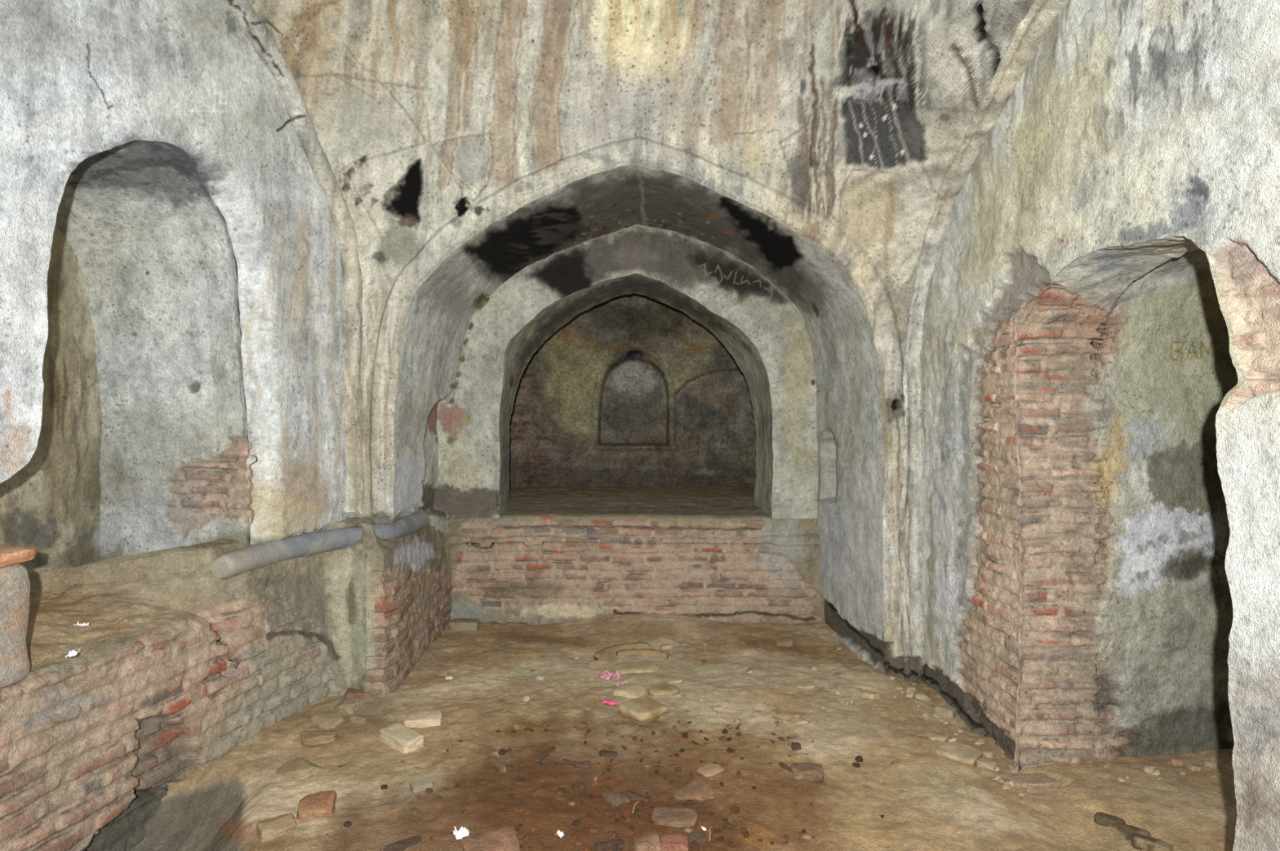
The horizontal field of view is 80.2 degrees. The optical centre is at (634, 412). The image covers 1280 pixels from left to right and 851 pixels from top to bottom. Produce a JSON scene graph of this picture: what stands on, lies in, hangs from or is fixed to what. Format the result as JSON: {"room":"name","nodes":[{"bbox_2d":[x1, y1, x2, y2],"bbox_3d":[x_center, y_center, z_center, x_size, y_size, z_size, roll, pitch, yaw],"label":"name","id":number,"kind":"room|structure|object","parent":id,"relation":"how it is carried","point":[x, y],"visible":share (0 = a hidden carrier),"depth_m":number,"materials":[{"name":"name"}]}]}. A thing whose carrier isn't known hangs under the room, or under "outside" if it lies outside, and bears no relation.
{"room":"ruined bathhouse","nodes":[
{"label":"ruined bathhouse","id":0,"kind":"room"},
{"bbox_2d":[0,222,102,574],"bbox_3d":[-2.820,-0.100,2.897,0.042,2.412,2.614,0,0,0],"label":"wall","id":1,"kind":"structure","parent":0,"point":[51,505],"depth_m":3.75,"materials":[{"name":"paint"}]},
{"bbox_2d":[6,140,257,560],"bbox_3d":[-2.406,-0.028,3.171,0.956,2.272,1.695,0,0,0],"label":"wall","id":2,"kind":"structure","parent":0,"point":[153,248],"depth_m":3.92,"materials":[{"name":"paint"}]},
{"bbox_2d":[0,0,351,546],"bbox_3d":[-2.145,-0.799,2.917,0.142,3.915,3.724,0,0,12],"label":"wall","id":3,"kind":"structure","parent":0,"point":[80,80],"depth_m":3.51,"materials":[{"name":"paint"}]},
{"bbox_2d":[222,0,364,511],"bbox_3d":[-1.889,-0.846,3.789,0.137,2.888,1.766,0,0,13],"label":"trim","id":4,"kind":"structure","parent":3,"relation":"attached to","point":[263,42],"depth_m":4.47,"materials":[{"name":"paint"}]},
{"bbox_2d":[0,506,452,850],"bbox_3d":[-2.307,1.370,3.728,1.398,1.478,4.652,0,0,20],"label":"brick wall","id":5,"kind":"structure","parent":0,"point":[177,664],"depth_m":3.43,"materials":[{"name":"brick"}]},
{"bbox_2d":[0,544,36,688],"bbox_3d":[-2.332,0.705,2.422,0.412,0.477,0.578,0,0,12],"label":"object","id":6,"kind":"object","parent":5,"relation":"on","point":[15,580],"visible":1,"depth_m":2.57,"materials":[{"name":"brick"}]},
{"bbox_2d":[65,648,79,657],"bbox_3d":[-1.992,0.851,2.690,0.034,0.018,0.056,0,0,-20],"label":"paper scrap","id":7,"kind":"object","parent":5,"relation":"on","point":[73,652],"visible":1,"depth_m":2.69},
{"bbox_2d":[72,620,88,626],"bbox_3d":[-2.234,0.849,3.064,0.056,0.022,0.016,0,0,-20],"label":"paper scrap","id":8,"kind":"object","parent":5,"relation":"on","point":[77,622],"visible":1,"depth_m":3.06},
{"bbox_2d":[211,511,429,578],"bbox_3d":[-1.668,0.727,4.369,0.255,0.136,1.664,0,0,20],"label":"drain pipe","id":9,"kind":"object","parent":5,"relation":"on","point":[236,562],"visible":0.91,"depth_m":4.09,"materials":[{"name":"grey ceramic"}]},
{"bbox_2d":[424,217,818,518],"bbox_3d":[-0.019,-0.197,6.174,3.212,2.612,0.676,0,0,0],"label":"wall","id":10,"kind":"structure","parent":0,"point":[468,418],"depth_m":5.85,"materials":[{"name":"paint"}]},
{"bbox_2d":[508,484,755,506],"bbox_3d":[0.005,0.804,7.390,4.114,0.046,1.838,0,0,0],"label":"floor","id":11,"kind":"structure","parent":0,"point":[672,495],"depth_m":7.25,"materials":[{"name":"soil"}]},
{"bbox_2d":[509,293,755,486],"bbox_3d":[0.002,-0.249,7.882,4.063,2.319,1.121,0,0,0],"label":"wall","id":12,"kind":"structure","parent":0,"point":[632,390],"depth_m":8.25,"materials":[{"name":"paint"}]},
{"bbox_2d":[392,281,879,499],"bbox_3d":[-0.002,-0.301,6.505,4.217,2.419,0.031,0,0,0],"label":"wall","id":13,"kind":"structure","parent":0,"point":[424,282],"depth_m":6.50,"materials":[{"name":"paint"}]},
{"bbox_2d":[248,0,1033,681],"bbox_3d":[-0.186,-0.515,3.464,3.852,4.481,2.323,0,0,0],"label":"wall","id":14,"kind":"structure","parent":0,"point":[842,123],"depth_m":4.44,"materials":[{"name":"paint"}]},
{"bbox_2d":[393,162,889,672],"bbox_3d":[-0.008,0.123,5.189,3.148,3.270,1.348,0,0,0],"label":"arch","id":15,"kind":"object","parent":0,"point":[851,492],"depth_m":5.08,"materials":[{"name":"paint"}]},
{"bbox_2d":[129,613,1237,850],"bbox_3d":[0.323,1.687,3.854,6.078,0.333,4.318,0,0,0],"label":"floor","id":16,"kind":"structure","parent":0,"point":[927,801],"depth_m":3.40,"materials":[{"name":"soil"}]},
{"bbox_2d":[255,813,296,842],"bbox_3d":[-1.351,1.566,2.871,0.137,0.061,0.117,0,0,-35],"label":"stone","id":17,"kind":"object","parent":16,"relation":"on","point":[269,829],"visible":0.99,"depth_m":2.84,"materials":[{"name":"stone"}]},
{"bbox_2d":[275,756,324,779],"bbox_3d":[-1.505,1.589,3.392,0.215,0.051,0.136,0,0,18],"label":"stone","id":18,"kind":"object","parent":16,"relation":"on","point":[299,767],"visible":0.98,"depth_m":3.36,"materials":[{"name":"stone"}]},
{"bbox_2d":[296,790,336,820],"bbox_3d":[-1.268,1.573,3.028,0.143,0.065,0.139,0,0,-18],"label":"brick","id":19,"kind":"object","parent":16,"relation":"on","point":[321,803],"visible":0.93,"depth_m":3.00,"materials":[{"name":"brick"}]},
{"bbox_2d":[300,730,337,745],"bbox_3d":[-1.548,1.588,3.723,0.165,0.053,0.148,0,0,-25],"label":"flat stone","id":20,"kind":"object","parent":16,"relation":"on","point":[308,737],"visible":1,"depth_m":3.68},
{"bbox_2d":[310,711,345,728],"bbox_3d":[-1.584,1.582,3.896,0.186,0.043,0.128,0,0,19],"label":"flat stone","id":21,"kind":"object","parent":16,"relation":"on","point":[323,719],"visible":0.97,"depth_m":3.88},
{"bbox_2d":[333,698,359,713],"bbox_3d":[-1.543,1.576,4.072,0.123,0.054,0.096,0,0,20],"label":"stone","id":22,"kind":"object","parent":16,"relation":"on","point":[348,706],"visible":1,"depth_m":4.04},
{"bbox_2d":[343,820,351,826],"bbox_3d":[-1.095,1.569,2.898,0.026,0.016,0.028,0,0,13],"label":"crumb","id":23,"kind":"object","parent":16,"relation":"on","point":[347,823],"visible":1,"depth_m":2.89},
{"bbox_2d":[343,687,374,699],"bbox_3d":[-1.538,1.579,4.258,0.173,0.052,0.109,0,0,-10],"label":"brick","id":24,"kind":"object","parent":16,"relation":"on","point":[350,693],"visible":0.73,"depth_m":4.21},
{"bbox_2d":[349,714,368,724],"bbox_3d":[-1.418,1.578,3.904,0.093,0.038,0.058,0,0,10],"label":"stone","id":25,"kind":"object","parent":16,"relation":"on","point":[356,718],"visible":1,"depth_m":3.89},
{"bbox_2d":[378,722,424,753],"bbox_3d":[-1.129,1.577,3.676,0.230,0.071,0.118,0,0,38],"label":"brick","id":26,"kind":"object","parent":16,"relation":"on","point":[402,738],"visible":1,"depth_m":3.64,"materials":[{"name":"stone"}]},
{"bbox_2d":[382,834,422,850],"bbox_3d":[-0.839,1.572,2.758,0.028,0.045,0.159,0,0,41],"label":"shard","id":27,"kind":"object","parent":16,"relation":"on","point":[401,845],"visible":1,"depth_m":2.75},
{"bbox_2d":[408,777,432,792],"bbox_3d":[-0.908,1.585,3.227,0.091,0.049,0.071,0,0,-30],"label":"stone","id":28,"kind":"object","parent":16,"relation":"on","point":[418,785],"visible":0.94,"depth_m":3.21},
{"bbox_2d":[404,710,442,727],"bbox_3d":[-1.086,1.578,3.897,0.193,0.057,0.103,0,0,-12],"label":"brick","id":29,"kind":"object","parent":16,"relation":"on","point":[433,717],"visible":0.94,"depth_m":3.86,"materials":[{"name":"stone"}]},
{"bbox_2d":[425,787,432,793],"bbox_3d":[-0.861,1.584,3.180,0.034,0.019,0.022,0,0,32],"label":"crumb","id":30,"kind":"object","parent":16,"relation":"on","point":[428,790],"visible":1,"depth_m":3.17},
{"bbox_2d":[453,826,469,839],"bbox_3d":[-0.649,1.567,2.844,0.062,0.032,0.056,0,0,-10],"label":"paper scrap","id":31,"kind":"object","parent":16,"relation":"on","point":[463,831],"visible":0.97,"depth_m":2.83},
{"bbox_2d":[448,617,479,631],"bbox_3d":[-1.258,1.573,5.625,0.222,0.076,0.128,0,0,0],"label":"stone block","id":32,"kind":"object","parent":16,"relation":"on","point":[455,624],"visible":1,"depth_m":5.57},
{"bbox_2d":[461,825,519,850],"bbox_3d":[-0.525,1.582,2.768,0.204,0.054,0.174,0,0,-20],"label":"brick","id":33,"kind":"object","parent":16,"relation":"on","point":[504,838],"visible":1,"depth_m":2.77,"materials":[{"name":"brick"}]},
{"bbox_2d":[496,761,506,772],"bbox_3d":[-0.596,1.580,3.376,0.042,0.037,0.052,0,0,-20],"label":"clod","id":34,"kind":"object","parent":16,"relation":"on","point":[500,766],"visible":1,"depth_m":3.36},
{"bbox_2d":[497,749,505,755],"bbox_3d":[-0.618,1.580,3.533,0.033,0.019,0.036,0,0,-9],"label":"crumb","id":35,"kind":"object","parent":16,"relation":"on","point":[502,752],"visible":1,"depth_m":3.52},
{"bbox_2d":[506,640,517,644],"bbox_3d":[-0.836,1.587,5.212,0.093,0.042,0.054,0,0,-22],"label":"shard","id":36,"kind":"object","parent":16,"relation":"on","point":[507,642],"visible":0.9,"depth_m":5.20},
{"bbox_2d":[515,776,525,780],"bbox_3d":[-0.493,1.585,3.289,0.032,0.018,0.032,0,0,43],"label":"crumb","id":37,"kind":"object","parent":16,"relation":"on","point":[518,778],"visible":1,"depth_m":3.28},
{"bbox_2d":[522,695,529,701],"bbox_3d":[-0.603,1.591,4.225,0.038,0.024,0.044,0,0,12],"label":"stone","id":38,"kind":"object","parent":16,"relation":"on","point":[526,698],"visible":1,"depth_m":4.22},
{"bbox_2d":[523,833,530,840],"bbox_3d":[-0.405,1.591,2.846,0.027,0.018,0.032,0,0,-16],"label":"crumb","id":39,"kind":"object","parent":16,"relation":"on","point":[526,837],"visible":1,"depth_m":2.83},
{"bbox_2d":[535,675,543,679],"bbox_3d":[-0.570,1.595,4.551,0.050,0.036,0.034,0,0,32],"label":"shard","id":40,"kind":"object","parent":16,"relation":"on","point":[540,677],"visible":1,"depth_m":4.54},
{"bbox_2d":[537,840,543,847],"bbox_3d":[-0.350,1.596,2.807,0.020,0.014,0.026,0,0,-42],"label":"crumb","id":41,"kind":"object","parent":16,"relation":"on","point":[540,844],"visible":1,"depth_m":2.80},
{"bbox_2d":[535,745,555,761],"bbox_3d":[-0.409,1.581,3.521,0.027,0.031,0.176,0,0,24],"label":"wooden stick","id":42,"kind":"object","parent":16,"relation":"on","point":[546,753],"visible":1,"depth_m":3.50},
{"bbox_2d":[555,829,564,837],"bbox_3d":[-0.282,1.588,2.870,0.029,0.021,0.039,0,0,-30],"label":"paper scrap","id":43,"kind":"object","parent":16,"relation":"on","point":[560,833],"visible":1,"depth_m":2.87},
{"bbox_2d":[571,819,580,826],"bbox_3d":[-0.229,1.594,2.948,0.029,0.019,0.033,0,0,45],"label":"crumb","id":44,"kind":"object","parent":16,"relation":"on","point":[575,823],"visible":1,"depth_m":2.94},
{"bbox_2d":[574,840,583,846],"bbox_3d":[-0.207,1.599,2.819,0.037,0.021,0.023,0,0,10],"label":"crumb","id":45,"kind":"object","parent":16,"relation":"on","point":[577,842],"visible":1,"depth_m":2.81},
{"bbox_2d":[573,782,586,791],"bbox_3d":[-0.236,1.595,3.233,0.057,0.032,0.033,0,0,14],"label":"clod","id":46,"kind":"object","parent":16,"relation":"on","point":[581,786],"visible":1,"depth_m":3.22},
{"bbox_2d":[567,760,595,769],"bbox_3d":[-0.239,1.582,3.406,0.139,0.026,0.030,0,0,18],"label":"shard","id":47,"kind":"object","parent":16,"relation":"on","point":[576,764],"visible":1,"depth_m":3.39},
{"bbox_2d":[590,827,597,832],"bbox_3d":[-0.156,1.598,2.903,0.030,0.017,0.016,0,0,4],"label":"crumb","id":48,"kind":"object","parent":16,"relation":"on","point":[592,829],"visible":1,"depth_m":2.90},
{"bbox_2d":[592,669,622,679],"bbox_3d":[-0.171,1.587,4.596,0.184,0.029,0.101,0,0,-10],"label":"wrapper","id":49,"kind":"object","parent":16,"relation":"on","point":[606,674],"visible":1,"depth_m":4.59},
{"bbox_2d":[599,749,617,756],"bbox_3d":[-0.123,1.588,3.528,0.092,0.026,0.036,0,0,25],"label":"shard","id":50,"kind":"object","parent":16,"relation":"on","point":[606,753],"visible":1,"depth_m":3.52},
{"bbox_2d":[600,652,618,661],"bbox_3d":[-0.174,1.603,4.968,0.112,0.037,0.137,0,0,-30],"label":"flat stone","id":51,"kind":"object","parent":16,"relation":"on","point":[607,656],"visible":0.95,"depth_m":4.94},
{"bbox_2d":[595,838,625,850],"bbox_3d":[-0.093,1.598,2.804,0.126,0.046,0.032,0,0,-36],"label":"shard","id":52,"kind":"object","parent":16,"relation":"on","point":[602,845],"visible":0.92,"depth_m":2.79},
{"bbox_2d":[601,699,618,705],"bbox_3d":[-0.134,1.577,4.135,0.093,0.021,0.038,0,0,20],"label":"wrapper","id":53,"kind":"object","parent":16,"relation":"on","point":[605,701],"visible":1,"depth_m":4.13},
{"bbox_2d":[608,831,617,837],"bbox_3d":[-0.082,1.601,2.878,0.029,0.019,0.034,0,0,-40],"label":"crumb","id":54,"kind":"object","parent":16,"relation":"on","point":[612,833],"visible":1,"depth_m":2.87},
{"bbox_2d":[608,842,618,850],"bbox_3d":[-0.079,1.599,2.796,0.037,0.021,0.036,0,0,15],"label":"crumb","id":55,"kind":"object","parent":16,"relation":"on","point":[615,846],"visible":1,"depth_m":2.78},
{"bbox_2d":[602,791,629,805],"bbox_3d":[-0.078,1.596,3.127,0.103,0.055,0.057,0,0,37],"label":"flat stone","id":56,"kind":"object","parent":16,"relation":"on","point":[613,797],"visible":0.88,"depth_m":3.12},
{"bbox_2d":[614,808,622,815],"bbox_3d":[-0.065,1.601,3.040,0.033,0.018,0.021,0,0,17],"label":"crumb","id":57,"kind":"object","parent":16,"relation":"on","point":[620,812],"visible":1,"depth_m":3.04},
{"bbox_2d":[611,680,627,686],"bbox_3d":[-0.089,1.591,4.464,0.099,0.024,0.062,0,0,-40],"label":"wrapper","id":58,"kind":"object","parent":16,"relation":"on","point":[618,683],"visible":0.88,"depth_m":4.46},
{"bbox_2d":[613,684,646,697],"bbox_3d":[-0.028,1.594,4.334,0.183,0.052,0.131,0,0,15],"label":"flat stone","id":59,"kind":"object","parent":16,"relation":"on","point":[629,691],"visible":0.94,"depth_m":4.31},
{"bbox_2d":[593,641,669,660],"bbox_3d":[-0.022,1.605,5.029,0.485,0.064,0.352,0,0,-35],"label":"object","id":60,"kind":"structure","parent":16,"relation":"on","point":[597,655],"depth_m":5.05,"materials":[{"name":"stone"}]},
{"bbox_2d":[630,813,639,818],"bbox_3d":[0.000,1.599,3.001,0.035,0.020,0.023,0,0,18],"label":"crumb","id":61,"kind":"object","parent":16,"relation":"on","point":[633,815],"visible":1,"depth_m":3.00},
{"bbox_2d":[446,505,825,624],"bbox_3d":[-0.006,1.271,6.136,3.004,0.976,0.789,0,0,0],"label":"brick wall","id":62,"kind":"structure","parent":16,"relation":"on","point":[545,564],"depth_m":5.80,"materials":[{"name":"brick"}]},
{"bbox_2d":[614,661,658,673],"bbox_3d":[0.011,1.607,4.786,0.280,0.032,0.171,0,0,-8],"label":"flat stone","id":63,"kind":"object","parent":16,"relation":"on","point":[633,666],"visible":1,"depth_m":4.75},
{"bbox_2d":[626,790,650,802],"bbox_3d":[0.013,1.601,3.166,0.110,0.026,0.037,0,0,26],"label":"shard","id":64,"kind":"object","parent":16,"relation":"on","point":[633,795],"visible":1,"depth_m":3.16},
{"bbox_2d":[617,695,668,724],"bbox_3d":[0.047,1.579,4.018,0.218,0.076,0.198,0,0,-43],"label":"stone slab","id":65,"kind":"object","parent":16,"relation":"on","point":[643,709],"visible":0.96,"depth_m":3.97,"materials":[{"name":"stone"}]},
{"bbox_2d":[632,833,662,850],"bbox_3d":[0.046,1.595,2.807,0.108,0.049,0.083,0,0,-14],"label":"stone","id":66,"kind":"object","parent":16,"relation":"on","point":[651,842],"visible":1,"depth_m":2.78,"materials":[{"name":"stone"}]},
{"bbox_2d":[648,683,679,697],"bbox_3d":[0.161,1.589,4.334,0.188,0.048,0.147,0,0,-20],"label":"flat stone","id":67,"kind":"object","parent":16,"relation":"on","point":[662,690],"visible":1,"depth_m":4.29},
{"bbox_2d":[658,643,672,649],"bbox_3d":[0.214,1.600,5.198,0.091,0.031,0.061,0,0,-15],"label":"stone","id":68,"kind":"object","parent":16,"relation":"on","point":[664,646],"visible":1,"depth_m":5.17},
{"bbox_2d":[664,677,682,683],"bbox_3d":[0.231,1.595,4.522,0.106,0.019,0.070,0,0,-15],"label":"flat stone","id":69,"kind":"object","parent":16,"relation":"on","point":[669,680],"visible":0.99,"depth_m":4.51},
{"bbox_2d":[651,806,697,827],"bbox_3d":[0.157,1.595,2.997,0.180,0.022,0.126,0,0,11],"label":"flat stone","id":70,"kind":"object","parent":16,"relation":"on","point":[662,815],"visible":1,"depth_m":2.98,"materials":[{"name":"stone"}]},
{"bbox_2d":[660,833,688,850],"bbox_3d":[0.147,1.597,2.805,0.107,0.048,0.075,0,0,4],"label":"brick","id":71,"kind":"object","parent":16,"relation":"on","point":[669,842],"visible":0.98,"depth_m":2.79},
{"bbox_2d":[681,732,688,737],"bbox_3d":[0.245,1.583,3.724,0.028,0.020,0.035,0,0,-5],"label":"crumb","id":72,"kind":"object","parent":16,"relation":"on","point":[684,735],"visible":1,"depth_m":3.71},
{"bbox_2d":[670,781,715,800],"bbox_3d":[0.240,1.595,3.193,0.174,0.034,0.104,0,0,-13],"label":"brick","id":73,"kind":"object","parent":16,"relation":"on","point":[700,790],"visible":1,"depth_m":3.17,"materials":[{"name":"brick"}]},
{"bbox_2d":[688,840,699,848],"bbox_3d":[0.220,1.606,2.820,0.036,0.020,0.032,0,0,-42],"label":"crumb","id":74,"kind":"object","parent":16,"relation":"on","point":[694,844],"visible":1,"depth_m":2.81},
{"bbox_2d":[685,831,704,840],"bbox_3d":[0.222,1.607,2.879,0.090,0.030,0.032,0,0,-28],"label":"shard","id":75,"kind":"object","parent":16,"relation":"on","point":[695,835],"visible":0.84,"depth_m":2.88},
{"bbox_2d":[697,763,724,777],"bbox_3d":[0.340,1.601,3.400,0.117,0.021,0.081,0,0,-30],"label":"flat stone","id":76,"kind":"object","parent":16,"relation":"on","point":[709,770],"visible":1,"depth_m":3.39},
{"bbox_2d":[711,831,719,837],"bbox_3d":[0.308,1.610,2.895,0.029,0.016,0.020,0,0,-37],"label":"crumb","id":77,"kind":"object","parent":16,"relation":"on","point":[715,834],"visible":1,"depth_m":2.89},
{"bbox_2d":[711,704,723,710],"bbox_3d":[0.443,1.587,4.084,0.062,0.017,0.052,0,0,-15],"label":"flat stone","id":78,"kind":"object","parent":16,"relation":"on","point":[718,707],"visible":1,"depth_m":4.07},
{"bbox_2d":[719,735,726,741],"bbox_3d":[0.429,1.590,3.703,0.034,0.019,0.029,0,0,-15],"label":"crumb","id":79,"kind":"object","parent":16,"relation":"on","point":[722,738],"visible":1,"depth_m":3.69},
{"bbox_2d":[720,762,728,768],"bbox_3d":[0.403,1.599,3.442,0.037,0.021,0.022,0,0,1],"label":"crumb","id":80,"kind":"object","parent":16,"relation":"on","point":[725,764],"visible":1,"depth_m":3.44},
{"bbox_2d":[723,821,732,829],"bbox_3d":[0.363,1.611,2.961,0.027,0.019,0.034,0,0,-24],"label":"crumb","id":81,"kind":"object","parent":16,"relation":"on","point":[726,824],"visible":1,"depth_m":2.95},
{"bbox_2d":[728,840,733,847],"bbox_3d":[0.357,1.607,2.827,0.018,0.017,0.031,0,0,1],"label":"crumb","id":82,"kind":"object","parent":16,"relation":"on","point":[730,842],"visible":1,"depth_m":2.82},
{"bbox_2d":[730,805,739,813],"bbox_3d":[0.404,1.604,3.066,0.034,0.019,0.034,0,0,30],"label":"crumb","id":83,"kind":"object","parent":16,"relation":"on","point":[735,810],"visible":1,"depth_m":3.06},
{"bbox_2d":[739,826,747,834],"bbox_3d":[0.421,1.610,2.924,0.030,0.018,0.032,0,0,-10],"label":"crumb","id":84,"kind":"object","parent":16,"relation":"on","point":[742,828],"visible":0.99,"depth_m":2.92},
{"bbox_2d":[774,638,793,646],"bbox_3d":[1.032,1.591,5.248,0.131,0.052,0.070,0,0,-6],"label":"stone","id":85,"kind":"object","parent":16,"relation":"on","point":[785,642],"visible":1,"depth_m":5.22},
{"bbox_2d":[778,760,791,771],"bbox_3d":[0.678,1.599,3.428,0.015,0.021,0.090,0,0,-27],"label":"shard","id":86,"kind":"object","parent":16,"relation":"on","point":[781,764],"visible":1,"depth_m":3.42},
{"bbox_2d":[791,742,800,750],"bbox_3d":[0.771,1.598,3.636,0.044,0.032,0.039,0,0,0],"label":"pebble","id":87,"kind":"object","parent":16,"relation":"on","point":[795,745],"visible":1,"depth_m":3.62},
{"bbox_2d":[791,716,808,724],"bbox_3d":[0.849,1.590,3.922,0.082,0.015,0.076,0,0,-15],"label":"flat stone","id":88,"kind":"object","parent":16,"relation":"on","point":[798,720],"visible":1,"depth_m":3.90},
{"bbox_2d":[793,680,816,688],"bbox_3d":[0.993,1.589,4.435,0.126,0.016,0.104,0,0,3],"label":"flat stone","id":89,"kind":"object","parent":16,"relation":"on","point":[802,684],"visible":1,"depth_m":4.42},
{"bbox_2d":[791,762,824,781],"bbox_3d":[0.766,1.594,3.368,0.144,0.064,0.091,0,0,8],"label":"brick","id":90,"kind":"object","parent":16,"relation":"on","point":[811,771],"visible":1,"depth_m":3.34,"materials":[{"name":"brick"}]},
{"bbox_2d":[852,762,860,767],"bbox_3d":[1.012,1.608,3.470,0.033,0.019,0.022,0,0,38],"label":"crumb","id":91,"kind":"object","parent":16,"relation":"on","point":[855,764],"visible":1,"depth_m":3.46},
{"bbox_2d":[854,755,862,761],"bbox_3d":[1.041,1.609,3.528,0.033,0.020,0.034,0,0,-10],"label":"crumb","id":92,"kind":"object","parent":16,"relation":"on","point":[859,758],"visible":1,"depth_m":3.52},
{"bbox_2d":[860,689,880,699],"bbox_3d":[1.317,1.581,4.244,0.092,0.044,0.084,0,0,-35],"label":"stone","id":93,"kind":"object","parent":16,"relation":"on","point":[865,693],"visible":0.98,"depth_m":4.22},
{"bbox_2d":[902,684,915,693],"bbox_3d":[1.577,1.593,4.372,0.072,0.041,0.071,0,0,-20],"label":"stone","id":94,"kind":"object","parent":16,"relation":"on","point":[907,688],"visible":0.94,"depth_m":4.34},
{"bbox_2d":[914,691,931,700],"bbox_3d":[1.616,1.594,4.258,0.090,0.042,0.075,0,0,20],"label":"stone","id":95,"kind":"object","parent":16,"relation":"on","point":[922,695],"visible":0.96,"depth_m":4.24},
{"bbox_2d":[922,712,930,718],"bbox_3d":[1.533,1.591,3.983,0.042,0.024,0.035,0,0,-3],"label":"stone","id":96,"kind":"object","parent":16,"relation":"on","point":[926,715],"visible":1,"depth_m":3.98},
{"bbox_2d":[924,730,947,740],"bbox_3d":[1.472,1.583,3.718,0.096,0.026,0.086,0,0,-10],"label":"flat stone","id":97,"kind":"object","parent":16,"relation":"on","point":[931,735],"visible":1,"depth_m":3.70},
{"bbox_2d":[934,705,956,718],"bbox_3d":[1.662,1.602,4.065,0.100,0.055,0.070,0,0,40],"label":"stone","id":98,"kind":"object","parent":16,"relation":"on","point":[949,712],"visible":0.94,"depth_m":4.05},
{"bbox_2d":[935,740,982,768],"bbox_3d":[1.501,1.584,3.518,0.137,0.066,0.176,0,0,-44],"label":"stone slab","id":99,"kind":"object","parent":16,"relation":"on","point":[957,752],"visible":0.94,"depth_m":3.49,"materials":[{"name":"stone"}]},
{"bbox_2d":[976,737,986,743],"bbox_3d":[1.695,1.610,3.723,0.044,0.022,0.043,0,0,22],"label":"stone","id":100,"kind":"object","parent":16,"relation":"on","point":[983,740],"visible":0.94,"depth_m":3.71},
{"bbox_2d":[976,755,996,770],"bbox_3d":[1.584,1.598,3.461,0.079,0.047,0.115,0,0,-40],"label":"stone","id":101,"kind":"object","parent":16,"relation":"on","point":[984,762],"visible":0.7,"depth_m":3.44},
{"bbox_2d":[982,751,993,758],"bbox_3d":[1.654,1.602,3.557,0.038,0.023,0.041,0,0,-6],"label":"stone","id":102,"kind":"object","parent":16,"relation":"on","point":[986,753],"visible":0.98,"depth_m":3.54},
{"bbox_2d":[1000,782,1011,789],"bbox_3d":[1.585,1.596,3.244,0.043,0.022,0.032,0,0,8],"label":"stone","id":103,"kind":"object","parent":16,"relation":"on","point":[1006,786],"visible":1,"depth_m":3.23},
{"bbox_2d":[1003,779,1014,786],"bbox_3d":[1.618,1.600,3.283,0.042,0.023,0.041,0,0,11],"label":"stone","id":104,"kind":"object","parent":16,"relation":"on","point":[1011,782],"visible":0.88,"depth_m":3.27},
{"bbox_2d":[1002,773,1059,795],"bbox_3d":[1.729,1.622,3.318,0.217,0.054,0.114,0,0,-2],"label":"brick","id":105,"kind":"object","parent":16,"relation":"on","point":[1039,784],"visible":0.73,"depth_m":3.28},
{"bbox_2d":[1093,812,1125,826],"bbox_3d":[1.850,1.593,2.959,0.105,0.037,0.050,0,0,35],"label":"stone","id":106,"kind":"object","parent":16,"relation":"on","point":[1100,818],"visible":0.77,"depth_m":2.95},
{"bbox_2d":[1111,822,1151,839],"bbox_3d":[1.872,1.590,2.867,0.129,0.048,0.065,0,0,35],"label":"stone","id":107,"kind":"object","parent":16,"relation":"on","point":[1120,830],"visible":0.62,"depth_m":2.87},
{"bbox_2d":[1143,766,1154,773],"bbox_3d":[2.207,1.534,3.252,0.038,0.024,0.043,0,0,-39],"label":"stone","id":108,"kind":"object","parent":16,"relation":"on","point":[1148,769],"visible":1,"depth_m":3.25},
{"bbox_2d":[1130,832,1173,850],"bbox_3d":[1.882,1.576,2.769,0.126,0.047,0.060,0,0,45],"label":"stone","id":109,"kind":"object","parent":16,"relation":"on","point":[1140,842],"visible":1,"depth_m":2.76,"materials":[{"name":"stone"}]},
{"bbox_2d":[1151,768,1160,774],"bbox_3d":[2.213,1.533,3.231,0.044,0.024,0.032,0,0,-12],"label":"stone","id":110,"kind":"object","parent":16,"relation":"on","point":[1156,771],"visible":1,"depth_m":3.22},
{"bbox_2d":[1169,756,1184,765],"bbox_3d":[2.400,1.549,3.367,0.053,0.032,0.042,0,0,0],"label":"stone","id":111,"kind":"object","parent":16,"relation":"on","point":[1175,761],"visible":1,"depth_m":3.35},
{"bbox_2d":[1186,762,1201,770],"bbox_3d":[2.438,1.547,3.313,0.044,0.026,0.041,0,0,0],"label":"stone","id":112,"kind":"object","parent":16,"relation":"on","point":[1192,766],"visible":1,"depth_m":3.30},
{"bbox_2d":[1203,760,1218,768],"bbox_3d":[2.527,1.544,3.330,0.052,0.032,0.042,0,0,0],"label":"stone","id":113,"kind":"object","parent":16,"relation":"on","point":[1206,762],"visible":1,"depth_m":3.32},
{"bbox_2d":[920,0,1279,850],"bbox_3d":[2.496,-0.325,2.827,1.637,4.357,3.675,0,0,0],"label":"wall","id":114,"kind":"structure","parent":0,"point":[1128,122],"depth_m":3.39,"materials":[{"name":"paint"}]},
{"bbox_2d":[897,0,1048,681],"bbox_3d":[1.627,-0.046,3.501,0.092,3.475,2.160,0,0,0],"label":"trim","id":115,"kind":"structure","parent":114,"relation":"attached to","point":[976,118],"depth_m":4.35,"materials":[{"name":"paint"}]},
{"bbox_2d":[906,0,1069,683],"bbox_3d":[1.691,-0.055,3.506,0.124,3.496,2.183,0,0,0],"label":"trim","id":116,"kind":"structure","parent":114,"relation":"attached to","point":[1047,12],"depth_m":4.42,"materials":[{"name":"paint"}]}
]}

